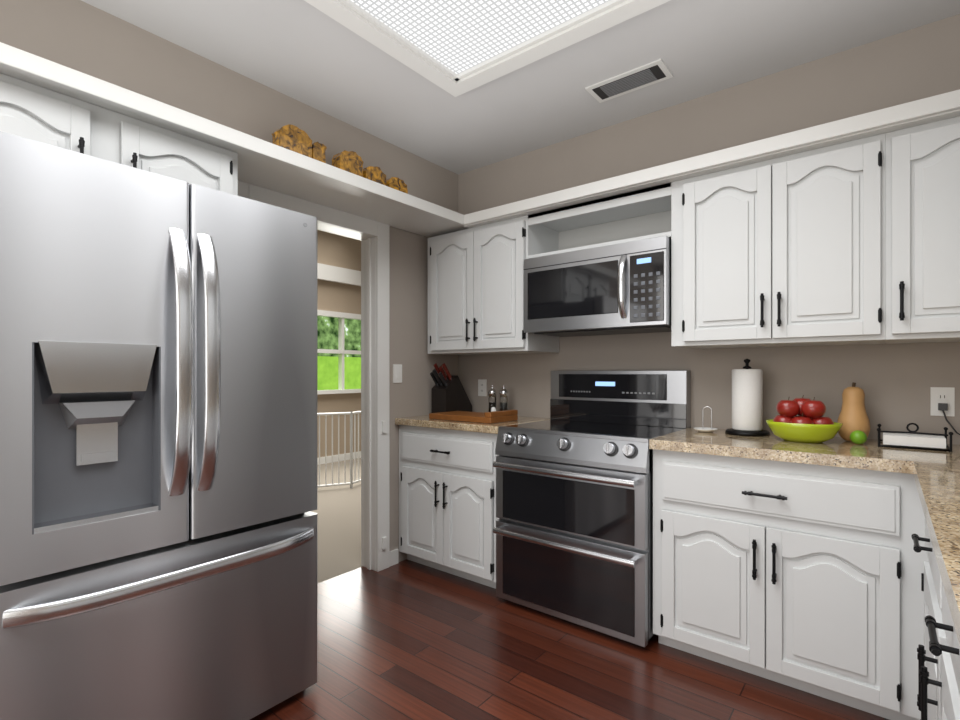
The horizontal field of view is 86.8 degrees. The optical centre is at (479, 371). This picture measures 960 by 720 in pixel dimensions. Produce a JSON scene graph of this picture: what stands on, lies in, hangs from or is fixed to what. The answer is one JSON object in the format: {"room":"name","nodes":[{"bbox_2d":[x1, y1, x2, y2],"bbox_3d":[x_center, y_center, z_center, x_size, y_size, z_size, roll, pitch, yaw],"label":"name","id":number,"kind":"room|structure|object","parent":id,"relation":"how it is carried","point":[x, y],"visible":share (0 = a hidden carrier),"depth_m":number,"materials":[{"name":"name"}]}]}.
{"room":"kitchen","nodes":[
{"label":"kitchen","id":0,"kind":"room"},
{"bbox_2d":[0,0,457,561],"bbox_3d":[-1.757,-0.110,1.774,0.120,2.640,4.980,0,0,39],"label":"wall","id":1,"kind":"structure","parent":0,"point":[90,40],"depth_m":2.52,"materials":[{"name":"beige paint"}]},
{"bbox_2d":[0,73,237,195],"bbox_3d":[-1.393,-0.742,1.828,0.374,0.333,0.920,0,0,39],"label":"upper cabinet","id":2,"kind":"object","parent":1,"relation":"attached to","point":[38,113],"visible":0.5,"depth_m":1.76,"materials":[{"name":"paint"}]},
{"bbox_2d":[0,42,463,237],"bbox_3d":[-1.046,-0.923,2.228,0.420,0.065,3.377,0,0,39],"label":"shelf","id":3,"kind":"object","parent":2,"relation":"on","point":[268,165],"depth_m":2.21,"materials":[{"name":"white wood"}]},
{"bbox_2d":[272,124,311,157],"bbox_3d":[-0.919,-1.066,2.487,0.075,0.250,0.174,0,0,39],"label":"rock","id":4,"kind":"object","parent":3,"relation":"on","point":[293,138],"visible":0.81,"depth_m":2.45,"materials":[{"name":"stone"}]},
{"bbox_2d":[312,142,326,162],"bbox_3d":[-0.838,-1.051,2.588,0.075,0.219,0.084,0,0,39],"label":"rock","id":5,"kind":"object","parent":3,"relation":"on","point":[318,151],"visible":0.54,"depth_m":2.56,"materials":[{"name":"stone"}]},
{"bbox_2d":[332,150,362,176],"bbox_3d":[-0.714,-1.063,2.745,0.075,0.244,0.152,0,0,39],"label":"rock","id":6,"kind":"object","parent":3,"relation":"on","point":[350,161],"visible":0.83,"depth_m":2.71,"materials":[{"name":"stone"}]},
{"bbox_2d":[363,166,385,185],"bbox_3d":[-0.611,-1.048,2.873,0.075,0.214,0.146,0,0,39],"label":"rock","id":7,"kind":"object","parent":3,"relation":"on","point":[376,174],"visible":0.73,"depth_m":2.85,"materials":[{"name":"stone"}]},
{"bbox_2d":[386,177,407,193],"bbox_3d":[-0.508,-1.040,3.003,0.075,0.199,0.150,0,0,39],"label":"rock","id":8,"kind":"object","parent":3,"relation":"on","point":[396,183],"visible":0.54,"depth_m":2.97,"materials":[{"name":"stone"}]},
{"bbox_2d":[238,180,388,571],"bbox_3d":[-0.929,0.147,2.811,0.160,2.125,0.985,0,0,39],"label":"door frame","id":9,"kind":"structure","parent":1,"relation":"attached to","point":[372,235],"depth_m":3.10,"materials":[{"name":"white wood"}]},
{"bbox_2d":[382,421,386,549],"bbox_3d":[-0.585,0.690,3.103,0.014,0.780,0.030,0,0,39],"label":"hinge","id":10,"kind":"object","parent":9,"relation":"attached to","point":[384,430],"visible":1,"depth_m":3.10,"materials":[{"name":"white metal"}]},
{"bbox_2d":[389,549,397,566],"bbox_3d":[-0.545,1.165,3.187,0.012,0.090,0.078,0,0,39],"label":"baseboard","id":11,"kind":"structure","parent":1,"relation":"attached to","point":[393,557],"depth_m":3.18,"materials":[{"name":"white wood"}]},
{"bbox_2d":[393,364,401,382],"bbox_3d":[-0.521,0.010,3.218,0.008,0.116,0.072,0,0,39],"label":"light switch","id":12,"kind":"object","parent":1,"relation":"attached to","point":[397,373],"visible":1,"depth_m":3.21,"materials":[{"name":"white plastic"}]},
{"bbox_2d":[317,230,360,457],"bbox_3d":[-2.895,-0.490,5.766,0.120,3.400,6.600,0,0,39],"label":"wall","id":13,"kind":"structure","parent":0,"point":[336,250],"depth_m":6.88,"materials":[{"name":"paint"}]},
{"bbox_2d":[317,310,360,393],"bbox_3d":[-1.891,-0.260,6.948,0.145,1.100,1.400,0,0,39],"label":"window","id":14,"kind":"structure","parent":13,"relation":"in","point":[338,352],"depth_m":6.93,"materials":[{"name":"white"}]},
{"bbox_2d":[317,451,360,464],"bbox_3d":[-2.844,1.165,5.725,0.012,0.090,6.600,0,0,39],"label":"baseboard","id":15,"kind":"structure","parent":13,"relation":"attached to","point":[329,458],"depth_m":6.85,"materials":[{"name":"white wood"}]},
{"bbox_2d":[317,263,360,285],"bbox_3d":[-2.825,-1.310,5.710,0.059,0.200,6.600,0,0,39],"label":"beam","id":16,"kind":"structure","parent":13,"relation":"attached to","point":[325,272],"depth_m":6.82,"materials":[{"name":"white wood"}]},
{"bbox_2d":[81,0,959,174],"bbox_3d":[-0.499,-1.470,0.769,3.340,0.080,5.220,0,0,39],"label":"ceiling","id":17,"kind":"structure","parent":0,"point":[305,52],"depth_m":2.33,"materials":[{"name":"paint"}]},
{"bbox_2d":[304,0,669,96],"bbox_3d":[-0.335,-1.410,1.023,1.600,0.040,2.680,0,0,39],"label":"recessed light","id":18,"kind":"object","parent":17,"relation":"in","point":[455,48],"visible":1,"depth_m":2.08,"materials":[{"name":"white"}]},
{"bbox_2d":[585,59,672,102],"bbox_3d":[0.730,-1.424,2.501,0.380,0.012,0.170,0,0,39],"label":"ceiling vent","id":19,"kind":"object","parent":17,"relation":"in","point":[648,74],"visible":1,"depth_m":2.48,"materials":[{"name":"grey plastic"}]},
{"bbox_2d":[250,559,888,719],"bbox_3d":[-0.546,1.240,0.807,3.220,0.060,4.980,0,0,39],"label":"floor","id":20,"kind":"structure","parent":0,"point":[406,639],"depth_m":2.06,"materials":[{"name":"brown wood"}]},
{"bbox_2d":[0,131,316,719],"bbox_3d":[-1.145,0.312,1.773,0.777,1.795,0.908,0,0,39],"label":"fridge","id":21,"kind":"object","parent":20,"relation":"on","point":[158,443],"visible":1,"depth_m":1.49,"materials":[{"name":"silver metal"}]},
{"bbox_2d":[399,425,498,588],"bbox_3d":[-0.040,0.771,3.179,0.803,0.877,0.634,0,0,39],"label":"base cabinet","id":22,"kind":"object","parent":20,"relation":"on","point":[448,518],"visible":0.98,"depth_m":2.94,"materials":[{"name":"paint"}]},
{"bbox_2d":[395,415,550,433],"bbox_3d":[-0.032,0.310,3.188,0.806,0.041,0.612,0,0,39],"label":"countertop","id":23,"kind":"structure","parent":22,"relation":"on","point":[427,422],"depth_m":2.96,"materials":[{"name":"stone"}]},
{"bbox_2d":[430,363,471,412],"bbox_3d":[-0.205,0.115,3.445,0.130,0.348,0.324,0,0,39],"label":"knife block","id":24,"kind":"object","parent":23,"relation":"on","point":[449,394],"visible":1,"depth_m":3.38,"materials":[{"name":"brown wood"}]},
{"bbox_2d":[429,410,517,423],"bbox_3d":[-0.044,0.258,3.087,0.480,0.062,0.270,0,0,39],"label":"cutting board","id":25,"kind":"object","parent":23,"relation":"on","point":[492,417],"visible":1,"depth_m":2.98,"materials":[{"name":"brown wood"}]},
{"bbox_2d":[488,385,496,411],"bbox_3d":[0.080,0.187,3.282,0.053,0.204,0.054,0,0,39],"label":"bottle","id":26,"kind":"object","parent":25,"relation":"on","point":[492,392],"visible":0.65,"depth_m":3.26,"materials":[{"name":"black glass"}]},
{"bbox_2d":[500,385,507,410],"bbox_3d":[0.152,0.187,3.244,0.053,0.204,0.054,0,0,39],"label":"bottle","id":27,"kind":"object","parent":25,"relation":"on","point":[503,398],"visible":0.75,"depth_m":3.22,"materials":[{"name":"clear glass"}]},
{"bbox_2d":[493,370,690,646],"bbox_3d":[0.574,0.601,2.647,0.806,1.218,0.698,0,0,39],"label":"range","id":28,"kind":"object","parent":20,"relation":"on","point":[573,530],"visible":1,"depth_m":2.44,"materials":[{"name":"silver metal"}]},
{"bbox_2d":[653,449,916,719],"bbox_3d":[1.281,0.771,2.147,0.908,0.876,0.598,0,0,39],"label":"base cabinet","id":29,"kind":"object","parent":20,"relation":"on","point":[823,581],"depth_m":1.87,"materials":[{"name":"paint"}]},
{"bbox_2d":[649,427,908,471],"bbox_3d":[1.248,0.310,2.165,0.840,0.041,0.612,0,0,39],"label":"countertop","id":30,"kind":"structure","parent":29,"relation":"on","point":[836,452],"depth_m":1.97,"materials":[{"name":"stone"}]},
{"bbox_2d":[694,406,717,432],"bbox_3d":[1.091,0.228,2.456,0.110,0.122,0.110,0,0,39],"label":"spoon rest","id":31,"kind":"object","parent":30,"relation":"on","point":[704,429],"visible":1,"depth_m":2.47,"materials":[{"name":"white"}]},
{"bbox_2d":[725,359,769,435],"bbox_3d":[1.246,0.113,2.370,0.184,0.352,0.184,0,0,39],"label":"paper towel holder","id":32,"kind":"object","parent":30,"relation":"on","point":[747,400],"visible":1,"depth_m":2.32,"materials":[{"name":"white paper"}]},
{"bbox_2d":[766,419,842,442],"bbox_3d":[1.349,0.248,2.122,0.273,0.081,0.202,0,0,39],"label":"fruit bowl","id":33,"kind":"object","parent":30,"relation":"on","point":[807,433],"visible":0.94,"depth_m":2.05,"materials":[{"name":"green ceramic"}]},
{"bbox_2d":[773,395,833,424],"bbox_3d":[1.348,0.178,2.123,0.218,0.163,0.152,0,0,39],"label":"apples","id":34,"kind":"object","parent":33,"relation":"in","point":[807,411],"visible":0.83,"depth_m":2.09,"materials":[{"name":"red food"}]},
{"bbox_2d":[837,382,869,440],"bbox_3d":[1.559,0.166,2.121,0.114,0.246,0.114,0,0,39],"label":"butternut squash","id":35,"kind":"object","parent":30,"relation":"on","point":[853,416],"visible":0.88,"depth_m":2.09,"materials":[{"name":"food"}]},
{"bbox_2d":[850,430,866,443],"bbox_3d":[1.512,0.261,2.030,0.056,0.056,0.056,0,0,39],"label":"lime","id":36,"kind":"object","parent":30,"relation":"on","point":[858,437],"visible":1,"depth_m":2.01,"materials":[{"name":"green food"}]},
{"bbox_2d":[877,423,952,451],"bbox_3d":[1.687,0.243,1.980,0.219,0.092,0.214,0,0,39],"label":"napkin holder","id":37,"kind":"object","parent":30,"relation":"on","point":[916,439],"visible":1,"depth_m":1.93,"materials":[{"name":"white paper"}]},
{"bbox_2d":[897,444,959,644],"bbox_3d":[0.949,0.310,0.610,0.632,0.041,3.417,0,0,39],"label":"countertop","id":38,"kind":"structure","parent":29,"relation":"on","point":[936,474],"depth_m":1.13,"materials":[{"name":"stone"}]},
{"bbox_2d":[917,490,928,719],"bbox_3d":[1.403,0.771,1.141,0.582,0.876,0.667,0,0,39],"label":"base cabinet","id":39,"kind":"object","parent":20,"relation":"on","point":[922,529],"depth_m":1.54,"materials":[{"name":"paint"}]},
{"bbox_2d":[929,534,959,719],"bbox_3d":[1.070,0.771,0.724,0.582,0.876,0.687,0,0,39],"label":"base cabinet","id":40,"kind":"object","parent":20,"relation":"on","point":[944,647],"depth_m":1.06,"materials":[{"name":"paint"}]},
{"bbox_2d":[458,14,959,444],"bbox_3d":[1.092,-0.110,2.762,3.340,2.640,0.120,0,0,39],"label":"wall","id":41,"kind":"structure","parent":0,"point":[895,382],"depth_m":2.49,"materials":[{"name":"beige paint"}]},
{"bbox_2d":[428,226,479,354],"bbox_3d":[-0.062,-0.505,3.360,0.467,0.770,0.378,0,0,39],"label":"upper cabinet","id":42,"kind":"object","parent":41,"relation":"attached to","point":[454,257],"depth_m":3.20,"materials":[{"name":"paint"}]},
{"bbox_2d":[478,379,486,395],"bbox_3d":[0.016,0.110,3.538,0.072,0.116,0.008,0,0,39],"label":"electrical outlet","id":43,"kind":"object","parent":41,"relation":"attached to","point":[482,387],"visible":1,"depth_m":3.54,"materials":[{"name":"white plastic"}]},
{"bbox_2d":[480,213,563,354],"bbox_3d":[0.205,-0.505,3.146,0.435,0.770,0.378,0,0,39],"label":"upper cabinet","id":44,"kind":"object","parent":41,"relation":"attached to","point":[505,245],"depth_m":2.97,"materials":[{"name":"paint"}]},
{"bbox_2d":[524,236,670,336],"bbox_3d":[0.663,-0.422,2.730,0.790,0.416,0.457,0,0,39],"label":"microwave","id":45,"kind":"object","parent":41,"relation":"attached to","point":[621,288],"visible":0.96,"depth_m":2.56,"materials":[{"name":"silver metal"}]},
{"bbox_2d":[664,155,791,348],"bbox_3d":[1.185,-0.505,2.365,0.471,0.770,0.378,0,0,39],"label":"upper cabinet","id":46,"kind":"object","parent":41,"relation":"attached to","point":[729,231],"depth_m":2.20,"materials":[{"name":"paint"}]},
{"bbox_2d":[792,126,915,345],"bbox_3d":[1.476,-0.505,2.132,0.493,0.770,0.378,0,0,39],"label":"upper cabinet","id":47,"kind":"object","parent":41,"relation":"attached to","point":[855,242],"depth_m":1.94,"materials":[{"name":"paint"}]},
{"bbox_2d":[460,89,959,229],"bbox_3d":[1.084,-0.923,2.415,2.674,0.065,0.427,0,0,39],"label":"shelf","id":48,"kind":"object","parent":47,"relation":"on","point":[944,106],"depth_m":2.13,"materials":[{"name":"white wood"}]},
{"bbox_2d":[916,116,959,342],"bbox_3d":[1.746,-0.505,1.917,0.469,0.770,0.378,0,0,39],"label":"upper cabinet","id":49,"kind":"object","parent":41,"relation":"attached to","point":[938,142],"depth_m":1.79,"materials":[{"name":"paint"}]},
{"bbox_2d":[930,387,959,434],"bbox_3d":[1.961,0.175,1.957,0.336,0.226,0.053,0,0,39],"label":"electrical outlet","id":50,"kind":"object","parent":41,"relation":"attached to","point":[942,401],"visible":0.98,"depth_m":2.05,"materials":[{"name":"white plastic"}]},
{"label":"outside","id":51,"kind":"structure","parent":0,"visible":0},
{"bbox_2d":[311,458,362,582],"bbox_3d":[-1.575,1.240,4.712,3.260,0.060,6.600,0,0,39],"label":"floor carpet","id":52,"kind":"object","parent":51,"point":[338,511],"depth_m":4.08,"materials":[{"name":"beige carpet"}]},
{"bbox_2d":[317,411,360,487],"bbox_3d":[-1.778,0.810,5.066,0.428,0.800,2.528,0,0,39],"label":"baby gate","id":53,"kind":"object","parent":52,"relation":"on","point":[351,482],"visible":0.23,"depth_m":5.26,"materials":[{"name":"white metal"}]}
]}

